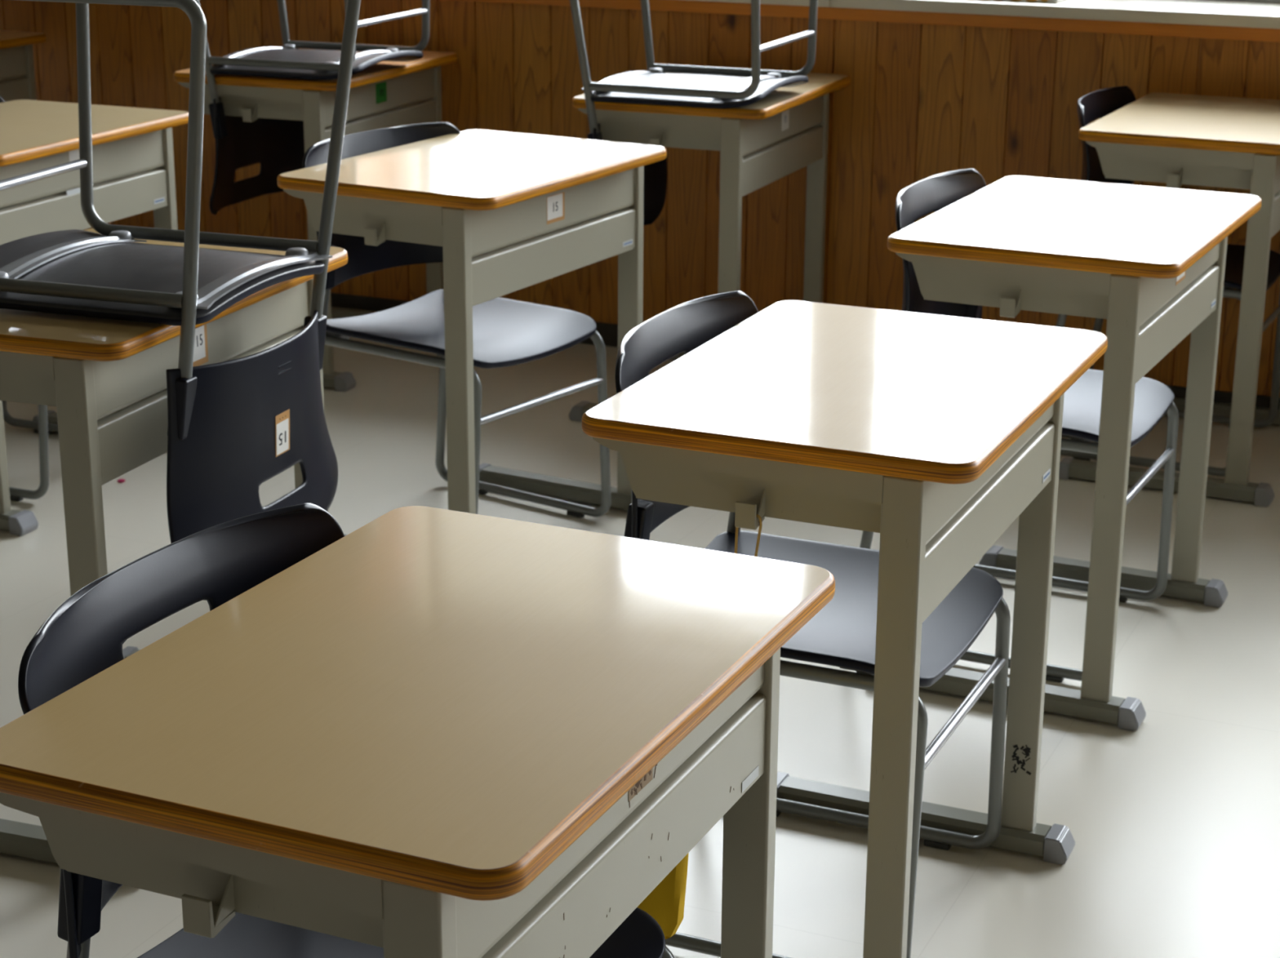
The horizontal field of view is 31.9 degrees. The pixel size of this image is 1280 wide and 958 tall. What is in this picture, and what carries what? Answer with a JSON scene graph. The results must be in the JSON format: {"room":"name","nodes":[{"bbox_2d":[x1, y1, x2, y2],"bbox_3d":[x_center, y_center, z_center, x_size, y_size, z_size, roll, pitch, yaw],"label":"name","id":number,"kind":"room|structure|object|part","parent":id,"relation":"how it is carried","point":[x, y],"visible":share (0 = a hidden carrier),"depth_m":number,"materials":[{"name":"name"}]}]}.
{"room":"classroom","nodes":[
{"label":"classroom","id":0,"kind":"room"},
{"bbox_2d":[0,332,1279,957],"bbox_3d":[-1.034,0.655,2.787,11.500,0.120,7.420,8,19,23],"label":"floor","id":1,"kind":"structure","parent":0,"point":[1173,822],"depth_m":3.48,"materials":[{"name":"beige plastic"}]},
{"bbox_2d":[0,30,46,202],"bbox_3d":[-1.941,-0.800,5.983,0.453,0.735,0.659,8,19,23],"label":"school desk","id":2,"kind":"object","parent":1,"relation":"on","point":[16,55],"visible":0.35,"depth_m":6.05,"materials":[{"name":"grey paint"}]},
{"bbox_3d":[-1.796,-1.063,5.834,0.017,0.097,0.583,8,19,23],"label":"panel","id":3,"kind":"part","parent":2,"relation":"part of","materials":[{"name":"grey paint"}]},
{"bbox_3d":[-1.794,-0.979,5.859,0.016,0.078,0.583,8,19,23],"label":"panel","id":4,"kind":"part","parent":2,"relation":"part of","materials":[{"name":"grey paint"}]},
{"bbox_3d":[-1.681,-0.866,6.190,0.045,0.681,0.024,8,19,23],"label":"leg","id":5,"kind":"part","parent":2,"relation":"part of","materials":[{"name":"grey paint"}]},
{"bbox_2d":[0,97,163,502],"bbox_3d":[-1.311,-0.394,4.660,0.452,0.760,0.453,8,19,22],"label":"chair","id":6,"kind":"object","parent":1,"relation":"on","point":[42,427],"visible":0.11,"depth_m":4.50,"materials":[{"name":"black plastic"}]},
{"bbox_3d":[-1.387,-0.256,4.517,0.452,0.566,0.050,8,19,22],"label":"frame","id":7,"kind":"part","parent":6,"relation":"part of","materials":[{"name":"grey metal"}]},
{"bbox_3d":[-1.236,-0.361,4.856,0.452,0.566,0.050,8,19,22],"label":"frame","id":8,"kind":"part","parent":6,"relation":"part of","materials":[{"name":"grey metal"}]},
{"bbox_2d":[0,99,188,536],"bbox_3d":[-1.266,-0.357,4.583,0.453,0.735,0.659,8,19,22],"label":"school desk","id":9,"kind":"object","parent":1,"relation":"on","point":[35,135],"visible":0.63,"depth_m":4.49,"materials":[{"name":"grey paint"}]},
{"bbox_3d":[-1.248,-0.258,4.259,0.045,0.681,0.024,8,19,22],"label":"leg","id":10,"kind":"part","parent":9,"relation":"part of","materials":[{"name":"grey paint"}]},
{"bbox_3d":[-1.120,-0.621,4.435,0.017,0.097,0.583,8,19,22],"label":"panel","id":11,"kind":"part","parent":9,"relation":"part of","materials":[{"name":"grey paint"}]},
{"bbox_3d":[-1.118,-0.536,4.461,0.016,0.078,0.583,8,19,22],"label":"panel","id":12,"kind":"part","parent":9,"relation":"part of","materials":[{"name":"grey paint"}]},
{"bbox_3d":[-1.009,-0.424,4.793,0.045,0.681,0.024,8,19,22],"label":"leg","id":13,"kind":"part","parent":9,"relation":"part of","materials":[{"name":"grey paint"}]},
{"bbox_2d":[117,479,125,482],"bbox_3d":[-1.079,0.004,4.654,0.016,0.007,0.012,0,17,0],"label":"eraser piece","id":14,"kind":"object","parent":1,"relation":"on","point":[119,480],"visible":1,"depth_m":4.65,"materials":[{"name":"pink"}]},
{"bbox_2d":[0,228,347,863],"bbox_3d":[-0.751,0.073,3.223,0.453,0.735,0.659,6,18,19],"label":"school desk","id":15,"kind":"object","parent":1,"relation":"on","point":[90,369],"visible":0.39,"depth_m":2.87,"materials":[{"name":"grey paint"}]},
{"bbox_3d":[-0.886,-0.162,2.868,0.336,0.033,0.036,6,18,19],"label":"bracket rail","id":16,"kind":"part","parent":15,"relation":"part of","materials":[{"name":"grey metal"}]},
{"bbox_2d":[0,356,56,406],"bbox_3d":[-0.774,-0.222,3.140,0.352,0.079,0.557,6,18,19],"label":"tray","id":17,"kind":"object","parent":15,"relation":"on","point":[15,388],"depth_m":2.87,"materials":[{"name":"grey paint"}]},
{"bbox_3d":[-0.712,0.171,2.901,0.045,0.681,0.024,6,18,19],"label":"leg","id":18,"kind":"part","parent":15,"relation":"part of","materials":[{"name":"grey paint"}]},
{"bbox_2d":[0,0,360,543],"bbox_3d":[-0.666,-0.306,3.038,0.452,0.760,0.453,6,18,19],"label":"chair","id":19,"kind":"object","parent":15,"relation":"on","point":[235,425],"visible":0.84,"depth_m":2.98,"materials":[{"name":"black plastic"}]},
{"bbox_3d":[-0.730,-0.338,2.838,0.452,0.566,0.050,6,18,19],"label":"frame","id":20,"kind":"part","parent":19,"relation":"part of","materials":[{"name":"grey metal"}]},
{"bbox_3d":[-0.685,-0.287,3.051,0.404,0.050,0.397,6,18,19],"label":"seat","id":21,"kind":"part","parent":19,"relation":"part of","materials":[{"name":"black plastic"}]},
{"bbox_3d":[-0.600,-0.446,3.184,0.452,0.566,0.050,6,18,19],"label":"frame","id":22,"kind":"part","parent":19,"relation":"part of","materials":[{"name":"grey metal"}]},
{"bbox_3d":[-0.505,-0.059,3.055,0.073,0.281,0.456,6,18,19],"label":"backrest","id":23,"kind":"part","parent":19,"relation":"part of","materials":[{"name":"black plastic"}]},
{"bbox_3d":[-0.599,-0.110,3.110,0.016,0.078,0.583,6,18,19],"label":"panel","id":24,"kind":"part","parent":15,"relation":"part of","materials":[{"name":"grey paint"}]},
{"bbox_3d":[-0.601,-0.194,3.084,0.017,0.097,0.583,6,18,19],"label":"panel","id":25,"kind":"part","parent":15,"relation":"part of","materials":[{"name":"grey paint"}]},
{"bbox_3d":[-0.507,0.001,3.448,0.045,0.681,0.024,6,18,19],"label":"leg","id":26,"kind":"part","parent":15,"relation":"part of","materials":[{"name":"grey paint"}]},
{"bbox_2d":[173,48,457,391],"bbox_3d":[-0.787,-0.675,5.609,0.453,0.735,0.659,7,19,20],"label":"school desk","id":27,"kind":"object","parent":1,"relation":"on","point":[381,86],"visible":0.54,"depth_m":5.35,"materials":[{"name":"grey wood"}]},
{"bbox_3d":[-0.932,-0.911,5.258,0.336,0.033,0.036,7,19,20],"label":"bracket rail","id":28,"kind":"part","parent":27,"relation":"part of","materials":[{"name":"grey metal"}]},
{"bbox_2d":[204,89,303,120],"bbox_3d":[-0.810,-0.970,5.527,0.352,0.079,0.557,7,19,20],"label":"tray","id":29,"kind":"object","parent":27,"relation":"on","point":[233,104],"depth_m":5.28,"materials":[{"name":"grey paint"}]},
{"bbox_2d":[195,0,429,214],"bbox_3d":[-0.787,-1.024,5.326,0.452,0.760,0.453,7,19,20],"label":"chair","id":30,"kind":"object","parent":27,"relation":"on","point":[277,145],"visible":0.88,"depth_m":5.38,"materials":[{"name":"black plastic"}]},
{"bbox_3d":[-0.949,-0.814,5.457,0.073,0.281,0.456,7,19,20],"label":"backrest","id":31,"kind":"part","parent":30,"relation":"part of","materials":[{"name":"black plastic"}]},
{"bbox_3d":[-0.858,-1.057,5.128,0.452,0.566,0.050,7,19,20],"label":"frame","id":32,"kind":"part","parent":30,"relation":"part of","materials":[{"name":"grey metal"}]},
{"bbox_3d":[-0.768,-1.000,5.325,0.404,0.050,0.397,7,19,20],"label":"seat","id":33,"kind":"part","parent":30,"relation":"part of","materials":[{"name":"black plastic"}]},
{"bbox_3d":[-0.716,-1.163,5.470,0.452,0.566,0.050,7,19,20],"label":"frame","id":34,"kind":"part","parent":30,"relation":"part of","materials":[{"name":"grey metal"}]},
{"bbox_3d":[-0.760,-0.577,5.285,0.045,0.681,0.024,7,19,20],"label":"leg","id":35,"kind":"part","parent":27,"relation":"part of","materials":[{"name":"grey paint"}]},
{"bbox_3d":[-0.640,-0.940,5.465,0.017,0.097,0.583,7,19,20],"label":"panel","id":36,"kind":"part","parent":27,"relation":"part of","materials":[{"name":"grey paint"}]},
{"bbox_3d":[-0.638,-0.856,5.491,0.016,0.078,0.583,7,19,20],"label":"panel","id":37,"kind":"part","parent":27,"relation":"part of","materials":[{"name":"grey paint"}]},
{"bbox_3d":[-0.536,-0.744,5.825,0.045,0.681,0.024,7,19,20],"label":"leg","id":38,"kind":"part","parent":27,"relation":"part of","materials":[{"name":"grey paint"}]},
{"bbox_2d":[17,502,674,957],"bbox_3d":[-0.246,0.457,1.966,0.452,0.760,0.453,9,19,24],"label":"chair","id":39,"kind":"object","parent":1,"relation":"on","point":[86,636],"visible":0.38,"depth_m":1.98,"materials":[{"name":"black plastic"}]},
{"bbox_3d":[-0.330,0.594,1.827,0.452,0.566,0.050,9,19,24],"label":"frame","id":40,"kind":"part","parent":39,"relation":"part of","materials":[{"name":"grey metal"}]},
{"bbox_3d":[-0.399,0.204,1.965,0.073,0.281,0.456,9,19,24],"label":"backrest","id":41,"kind":"part","parent":39,"relation":"part of","materials":[{"name":"black plastic"}]},
{"bbox_3d":[-0.227,0.438,1.951,0.404,0.050,0.397,9,19,24],"label":"seat","id":42,"kind":"part","parent":39,"relation":"part of","materials":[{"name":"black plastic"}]},
{"bbox_3d":[-0.163,0.491,2.159,0.452,0.566,0.050,9,19,24],"label":"frame","id":43,"kind":"part","parent":39,"relation":"part of","materials":[{"name":"grey metal"}]},
{"bbox_2d":[0,506,835,957],"bbox_3d":[-0.160,0.489,1.907,0.453,0.735,0.659,8,19,23],"label":"school desk","id":44,"kind":"object","parent":1,"relation":"on","point":[432,732],"visible":1,"depth_m":1.70,"materials":[{"name":"beige laminate"}]},
{"bbox_3d":[-0.317,0.251,1.563,0.336,0.033,0.036,8,19,23],"label":"bracket rail","id":45,"kind":"part","parent":44,"relation":"part of","materials":[{"name":"grey metal"}]},
{"bbox_2d":[38,817,383,948],"bbox_3d":[-0.183,0.194,1.826,0.352,0.079,0.557,8,19,23],"label":"tray","id":46,"kind":"object","parent":44,"relation":"on","point":[75,851],"depth_m":1.60,"materials":[{"name":"grey paint"}]},
{"bbox_3d":[-0.149,0.588,1.583,0.045,0.681,0.024,8,19,23],"label":"leg","id":47,"kind":"part","parent":44,"relation":"part of","materials":[{"name":"grey paint"}]},
{"bbox_3d":[-0.016,0.226,1.757,0.017,0.097,0.583,8,19,23],"label":"panel","id":48,"kind":"part","parent":44,"relation":"part of","materials":[{"name":"grey paint"}]},
{"bbox_3d":[-0.014,0.310,1.782,0.016,0.078,0.583,8,19,23],"label":"panel","id":49,"kind":"part","parent":44,"relation":"part of","materials":[{"name":"grey paint"}]},
{"bbox_2d":[637,853,688,939],"bbox_3d":[-0.050,0.292,2.175,0.232,0.332,0.051,8,19,23],"label":"cloth bag","id":50,"kind":"object","parent":44,"relation":"hanging from","point":[665,904],"visible":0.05,"depth_m":2.17,"materials":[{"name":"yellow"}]},
{"bbox_3d":[0.101,0.423,2.112,0.045,0.681,0.024,8,19,23],"label":"leg","id":51,"kind":"part","parent":44,"relation":"part of","materials":[{"name":"grey paint"}]},
{"bbox_2d":[302,122,611,536],"bbox_3d":[-0.359,-0.264,4.264,0.452,0.760,0.453,13,21,34],"label":"chair","id":52,"kind":"object","parent":1,"relation":"on","point":[506,332],"visible":0.57,"depth_m":4.27,"materials":[{"name":"black plastic"}]},
{"bbox_3d":[-0.496,-0.524,4.288,0.073,0.281,0.456,13,21,34],"label":"backrest","id":53,"kind":"part","parent":52,"relation":"part of","materials":[{"name":"black plastic"}]},
{"bbox_3d":[-0.472,-0.132,4.141,0.452,0.566,0.050,13,21,34],"label":"frame","id":54,"kind":"part","parent":52,"relation":"part of","materials":[{"name":"grey metal"}]},
{"bbox_3d":[-0.342,-0.282,4.245,0.404,0.050,0.397,13,21,34],"label":"seat","id":55,"kind":"part","parent":52,"relation":"part of","materials":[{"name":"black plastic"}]},
{"bbox_3d":[-0.247,-0.224,4.440,0.452,0.566,0.050,13,21,34],"label":"frame","id":56,"kind":"part","parent":52,"relation":"part of","materials":[{"name":"grey metal"}]},
{"bbox_2d":[277,128,666,514],"bbox_3d":[-0.297,-0.234,4.210,0.453,0.735,0.659,10,20,27],"label":"school desk","id":57,"kind":"object","parent":1,"relation":"on","point":[468,193],"visible":0.7,"depth_m":3.96,"materials":[{"name":"grey paint"}]},
{"bbox_3d":[-0.474,-0.476,3.879,0.336,0.033,0.036,10,20,27],"label":"bracket rail","id":58,"kind":"part","parent":57,"relation":"part of","materials":[{"name":"grey metal"}]},
{"bbox_2d":[303,199,444,246],"bbox_3d":[-0.319,-0.529,4.131,0.352,0.079,0.557,10,20,27],"label":"tray","id":59,"kind":"object","parent":57,"relation":"on","point":[347,220],"depth_m":3.90,"materials":[{"name":"grey paint"}]},
{"bbox_3d":[-0.313,-0.135,3.886,0.045,0.681,0.024,10,20,27],"label":"leg","id":60,"kind":"part","parent":57,"relation":"part of","materials":[{"name":"grey paint"}]},
{"bbox_3d":[-0.158,-0.493,4.049,0.017,0.097,0.583,10,20,27],"label":"panel","id":61,"kind":"part","parent":57,"relation":"part of","materials":[{"name":"grey paint"}]},
{"bbox_3d":[-0.156,-0.409,4.074,0.016,0.078,0.583,10,20,27],"label":"panel","id":62,"kind":"part","parent":57,"relation":"part of","materials":[{"name":"grey paint"}]},
{"bbox_3d":[-0.019,-0.293,4.395,0.045,0.681,0.024,10,20,27],"label":"leg","id":63,"kind":"part","parent":57,"relation":"part of","materials":[{"name":"grey paint"}]},
{"bbox_2d":[568,72,849,422],"bbox_3d":[0.173,-0.549,5.226,0.453,0.735,0.659,7,19,21],"label":"school desk","id":64,"kind":"object","parent":1,"relation":"on","point":[737,133],"visible":0.58,"depth_m":4.92,"materials":[{"name":"grey paint"}]},
{"bbox_3d":[0.025,-0.785,4.877,0.336,0.033,0.036,7,19,21],"label":"bracket rail","id":65,"kind":"part","parent":64,"relation":"part of","materials":[{"name":"grey metal"}]},
{"bbox_2d":[595,115,720,151],"bbox_3d":[0.150,-0.844,5.144,0.352,0.079,0.557,7,19,21],"label":"tray","id":66,"kind":"object","parent":64,"relation":"on","point":[615,130],"depth_m":4.90,"materials":[{"name":"grey paint"}]},
{"bbox_2d":[569,0,817,225],"bbox_3d":[0.112,-0.891,4.919,0.452,0.760,0.453,7,19,21],"label":"chair","id":67,"kind":"object","parent":64,"relation":"on","point":[655,86],"visible":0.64,"depth_m":4.83,"materials":[{"name":"black plastic"}]},
{"bbox_3d":[-0.049,-0.682,5.053,0.073,0.281,0.456,7,19,21],"label":"backrest","id":68,"kind":"part","parent":67,"relation":"part of","materials":[{"name":"black plastic"}]},
{"bbox_3d":[0.039,-0.924,4.722,0.452,0.566,0.050,7,19,21],"label":"frame","id":69,"kind":"part","parent":67,"relation":"part of","materials":[{"name":"grey metal"}]},
{"bbox_3d":[0.131,-0.867,4.918,0.404,0.050,0.397,7,19,21],"label":"seat","id":70,"kind":"part","parent":67,"relation":"part of","materials":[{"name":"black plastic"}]},
{"bbox_3d":[0.185,-1.029,5.062,0.452,0.566,0.050,7,19,21],"label":"frame","id":71,"kind":"part","parent":67,"relation":"part of","materials":[{"name":"grey metal"}]},
{"bbox_3d":[0.196,-0.450,4.902,0.045,0.681,0.024,7,19,21],"label":"leg","id":72,"kind":"part","parent":64,"relation":"part of","materials":[{"name":"grey paint"}]},
{"bbox_3d":[0.321,-0.729,5.106,0.016,0.078,0.583,7,19,21],"label":"panel","id":73,"kind":"part","parent":64,"relation":"part of","materials":[{"name":"grey paint"}]},
{"bbox_3d":[0.319,-0.813,5.080,0.017,0.097,0.583,7,19,21],"label":"panel","id":74,"kind":"part","parent":64,"relation":"part of","materials":[{"name":"grey paint"}]},
{"bbox_3d":[0.426,-0.617,5.439,0.045,0.681,0.024,7,19,21],"label":"leg","id":75,"kind":"part","parent":64,"relation":"part of","materials":[{"name":"grey paint"}]},
{"bbox_2d":[614,290,1010,957],"bbox_3d":[0.203,0.184,2.846,0.452,0.760,0.453,8,19,23],"label":"chair","id":76,"kind":"object","parent":1,"relation":"on","point":[842,634],"visible":0.43,"depth_m":2.84,"materials":[{"name":"black plastic"}]},
{"bbox_3d":[0.048,-0.067,2.840,0.073,0.281,0.456,8,19,23],"label":"backrest","id":77,"kind":"part","parent":76,"relation":"part of","materials":[{"name":"black plastic"}]},
{"bbox_3d":[0.125,0.322,2.704,0.452,0.566,0.050,8,19,23],"label":"frame","id":78,"kind":"part","parent":76,"relation":"part of","materials":[{"name":"grey metal"}]},
{"bbox_3d":[0.222,0.165,2.831,0.404,0.050,0.397,8,19,23],"label":"seat","id":79,"kind":"part","parent":76,"relation":"part of","materials":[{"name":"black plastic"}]},
{"bbox_3d":[0.281,0.217,3.041,0.452,0.566,0.050,8,19,23],"label":"frame","id":80,"kind":"part","parent":76,"relation":"part of","materials":[{"name":"grey metal"}]},
{"bbox_2d":[581,300,1107,957],"bbox_3d":[0.262,0.222,2.767,0.453,0.735,0.659,8,19,23],"label":"school desk","id":81,"kind":"object","parent":1,"relation":"on","point":[931,434],"visible":0.91,"depth_m":2.51,"materials":[{"name":"grey paint"}]},
{"bbox_3d":[0.107,-0.015,2.423,0.336,0.033,0.036,8,19,23],"label":"bracket rail","id":82,"kind":"part","parent":81,"relation":"part of","materials":[{"name":"grey metal"}]},
{"bbox_2d":[734,514,762,556],"bbox_3d":[0.118,0.081,2.450,0.033,0.097,0.009,8,19,23],"label":"loop","id":83,"kind":"object","parent":81,"relation":"hanging from","point":[758,517],"visible":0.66,"depth_m":2.44,"materials":[{"name":"brown"}]},
{"bbox_2d":[620,452,881,533],"bbox_3d":[0.240,-0.073,2.686,0.352,0.079,0.557,8,19,23],"label":"tray","id":84,"kind":"object","parent":81,"relation":"on","point":[650,479],"depth_m":2.45,"materials":[{"name":"grey paint"}]},
{"bbox_3d":[0.276,0.321,2.443,0.045,0.681,0.024,8,19,23],"label":"leg","id":85,"kind":"part","parent":81,"relation":"part of","materials":[{"name":"grey paint"}]},
{"bbox_3d":[0.409,0.043,2.644,0.016,0.078,0.583,8,19,23],"label":"panel","id":86,"kind":"part","parent":81,"relation":"part of","materials":[{"name":"grey paint"}]},
{"bbox_3d":[0.407,-0.041,2.618,0.017,0.097,0.583,8,19,23],"label":"panel","id":87,"kind":"part","parent":81,"relation":"part of","materials":[{"name":"grey paint"}]},
{"bbox_3d":[0.522,0.156,2.974,0.045,0.681,0.024,8,19,23],"label":"leg","id":88,"kind":"part","parent":81,"relation":"part of","materials":[{"name":"grey paint"}]},
{"bbox_2d":[859,168,1178,683],"bbox_3d":[0.645,-0.108,3.786,0.452,0.760,0.453,9,19,25],"label":"chair","id":89,"kind":"object","parent":1,"relation":"on","point":[1153,398],"visible":0.38,"depth_m":3.81,"materials":[{"name":"black plastic"}]},
{"bbox_3d":[0.492,-0.361,3.785,0.073,0.281,0.456,9,19,25],"label":"backrest","id":90,"kind":"part","parent":89,"relation":"part of","materials":[{"name":"black plastic"}]},
{"bbox_3d":[0.560,0.029,3.647,0.452,0.566,0.050,9,19,25],"label":"frame","id":91,"kind":"part","parent":89,"relation":"part of","materials":[{"name":"grey metal"}]},
{"bbox_3d":[0.729,-0.073,3.978,0.452,0.566,0.050,9,19,25],"label":"frame","id":92,"kind":"part","parent":89,"relation":"part of","materials":[{"name":"grey metal"}]},
{"bbox_3d":[0.664,-0.127,3.770,0.404,0.050,0.397,9,19,25],"label":"seat","id":93,"kind":"part","parent":89,"relation":"part of","materials":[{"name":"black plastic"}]},
{"bbox_2d":[887,175,1261,732],"bbox_3d":[0.715,-0.076,3.728,0.453,0.735,0.659,9,19,25],"label":"school desk","id":94,"kind":"object","parent":1,"relation":"on","point":[1148,261],"visible":0.9,"depth_m":3.48,"materials":[{"name":"grey paint"}]},
{"bbox_3d":[0.551,-0.316,3.390,0.336,0.033,0.036,9,19,25],"label":"bracket rail","id":95,"kind":"part","parent":94,"relation":"part of","materials":[{"name":"grey metal"}]},
{"bbox_2d":[911,262,1108,319],"bbox_3d":[0.693,-0.372,3.648,0.352,0.079,0.557,9,19,25],"label":"tray","id":96,"kind":"object","parent":94,"relation":"on","point":[935,283],"depth_m":3.42,"materials":[{"name":"grey paint"}]},
{"bbox_3d":[0.717,0.022,3.404,0.045,0.681,0.024,9,19,25],"label":"leg","id":97,"kind":"part","parent":94,"relation":"part of","materials":[{"name":"grey paint"}]},
{"bbox_3d":[0.860,-0.254,3.600,0.016,0.078,0.583,9,19,25],"label":"panel","id":98,"kind":"part","parent":94,"relation":"part of","materials":[{"name":"grey paint"}]},
{"bbox_3d":[0.858,-0.338,3.575,0.017,0.097,0.583,9,19,25],"label":"panel","id":99,"kind":"part","parent":94,"relation":"part of","materials":[{"name":"grey paint"}]},
{"bbox_3d":[0.982,-0.140,3.927,0.045,0.681,0.024,9,19,25],"label":"leg","id":100,"kind":"part","parent":94,"relation":"part of","materials":[{"name":"grey paint"}]},
{"bbox_2d":[1056,85,1279,476],"bbox_3d":[1.149,-0.442,4.862,0.452,0.760,0.453,8,19,24],"label":"chair","id":101,"kind":"object","parent":1,"relation":"on","point":[1091,106],"visible":0.29,"depth_m":4.87,"materials":[{"name":"black plastic"}]},
{"bbox_3d":[0.996,-0.694,4.861,0.073,0.281,0.456,8,19,24],"label":"backrest","id":102,"kind":"part","parent":101,"relation":"part of","materials":[{"name":"black plastic"}]},
{"bbox_3d":[1.066,-0.305,4.723,0.452,0.566,0.050,8,19,24],"label":"frame","id":103,"kind":"part","parent":101,"relation":"part of","materials":[{"name":"grey metal"}]},
{"bbox_3d":[1.232,-0.408,5.055,0.452,0.566,0.050,8,19,24],"label":"frame","id":104,"kind":"part","parent":101,"relation":"part of","materials":[{"name":"grey metal"}]},
{"bbox_3d":[1.168,-0.461,4.847,0.404,0.050,0.397,8,19,24],"label":"seat","id":105,"kind":"part","parent":101,"relation":"part of","materials":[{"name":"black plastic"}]},
{"bbox_2d":[1058,92,1279,507],"bbox_3d":[1.220,-0.410,4.806,0.453,0.735,0.659,8,19,24],"label":"school desk","id":106,"kind":"object","parent":1,"relation":"on","point":[1174,140],"visible":0.83,"depth_m":4.50,"materials":[{"name":"laminate"}]},
{"bbox_3d":[1.058,-0.649,4.466,0.336,0.033,0.036,8,19,24],"label":"bracket rail","id":107,"kind":"part","parent":106,"relation":"part of","materials":[{"name":"grey metal"}]},
{"bbox_2d":[1095,147,1254,189],"bbox_3d":[1.197,-0.706,4.725,0.352,0.079,0.557,8,19,24],"label":"tray","id":108,"kind":"object","parent":106,"relation":"on","point":[1114,164],"depth_m":4.49,"materials":[{"name":"grey paint"}]},
{"bbox_3d":[1.224,-0.312,4.482,0.045,0.681,0.024,8,19,24],"label":"leg","id":109,"kind":"part","parent":106,"relation":"part of","materials":[{"name":"grey paint"}]},
{"bbox_3d":[1.365,-0.588,4.678,0.016,0.078,0.583,8,19,24],"label":"panel","id":110,"kind":"part","parent":106,"relation":"part of","materials":[{"name":"grey paint"}]},
{"bbox_3d":[1.363,-0.673,4.653,0.017,0.097,0.583,8,19,24],"label":"panel","id":111,"kind":"part","parent":106,"relation":"part of","materials":[{"name":"grey paint"}]},
{"bbox_2d":[0,0,1279,397],"bbox_3d":[0.394,-0.768,5.679,11.500,0.885,0.400,8,19,23],"label":"wall","id":112,"kind":"structure","parent":0,"point":[920,101],"depth_m":5.51,"materials":[{"name":"brown wood"}]},
{"bbox_2d":[330,292,1279,408],"bbox_3d":[0.308,-0.319,5.623,11.500,0.060,0.010,8,19,23],"label":"baseboard","id":113,"kind":"structure","parent":112,"relation":"attached to","point":[608,332],"depth_m":5.79,"materials":[{"name":"grey plastic"}]},
{"bbox_2d":[456,0,1279,41],"bbox_3d":[0.312,-1.126,5.369,11.500,0.028,0.023,8,19,23],"label":"trim","id":114,"kind":"structure","parent":112,"relation":"attached to","point":[684,6],"depth_m":5.20,"materials":[{"name":"orange wood"}]},
{"bbox_2d":[689,0,1279,28],"bbox_3d":[0.539,-1.175,5.436,11.150,0.027,0.358,8,19,23],"label":"windowsill","id":115,"kind":"structure","parent":112,"relation":"attached to","point":[1198,12],"depth_m":5.10,"materials":[{"name":"beige"}]},
{"bbox_2d":[995,0,1064,3],"bbox_3d":[0.850,-1.149,5.286,0.329,0.016,0.228,8,19,23],"label":"mat","id":116,"kind":"object","parent":115,"relation":"on","point":[1029,1],"visible":1,"depth_m":5.15,"materials":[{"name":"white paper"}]},
{"bbox_3d":[0.407,-2.162,5.252,11.500,2.200,0.420,8,19,23],"label":"wall","id":117,"kind":"structure","parent":0,"visible":0},
{"bbox_2d":[1224,0,1279,2],"bbox_3d":[1.155,-1.898,5.133,1.175,1.542,0.080,8,19,23],"label":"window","id":118,"kind":"structure","parent":117,"relation":"in","point":[1262,1],"depth_m":5.20,"materials":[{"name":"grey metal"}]}
]}

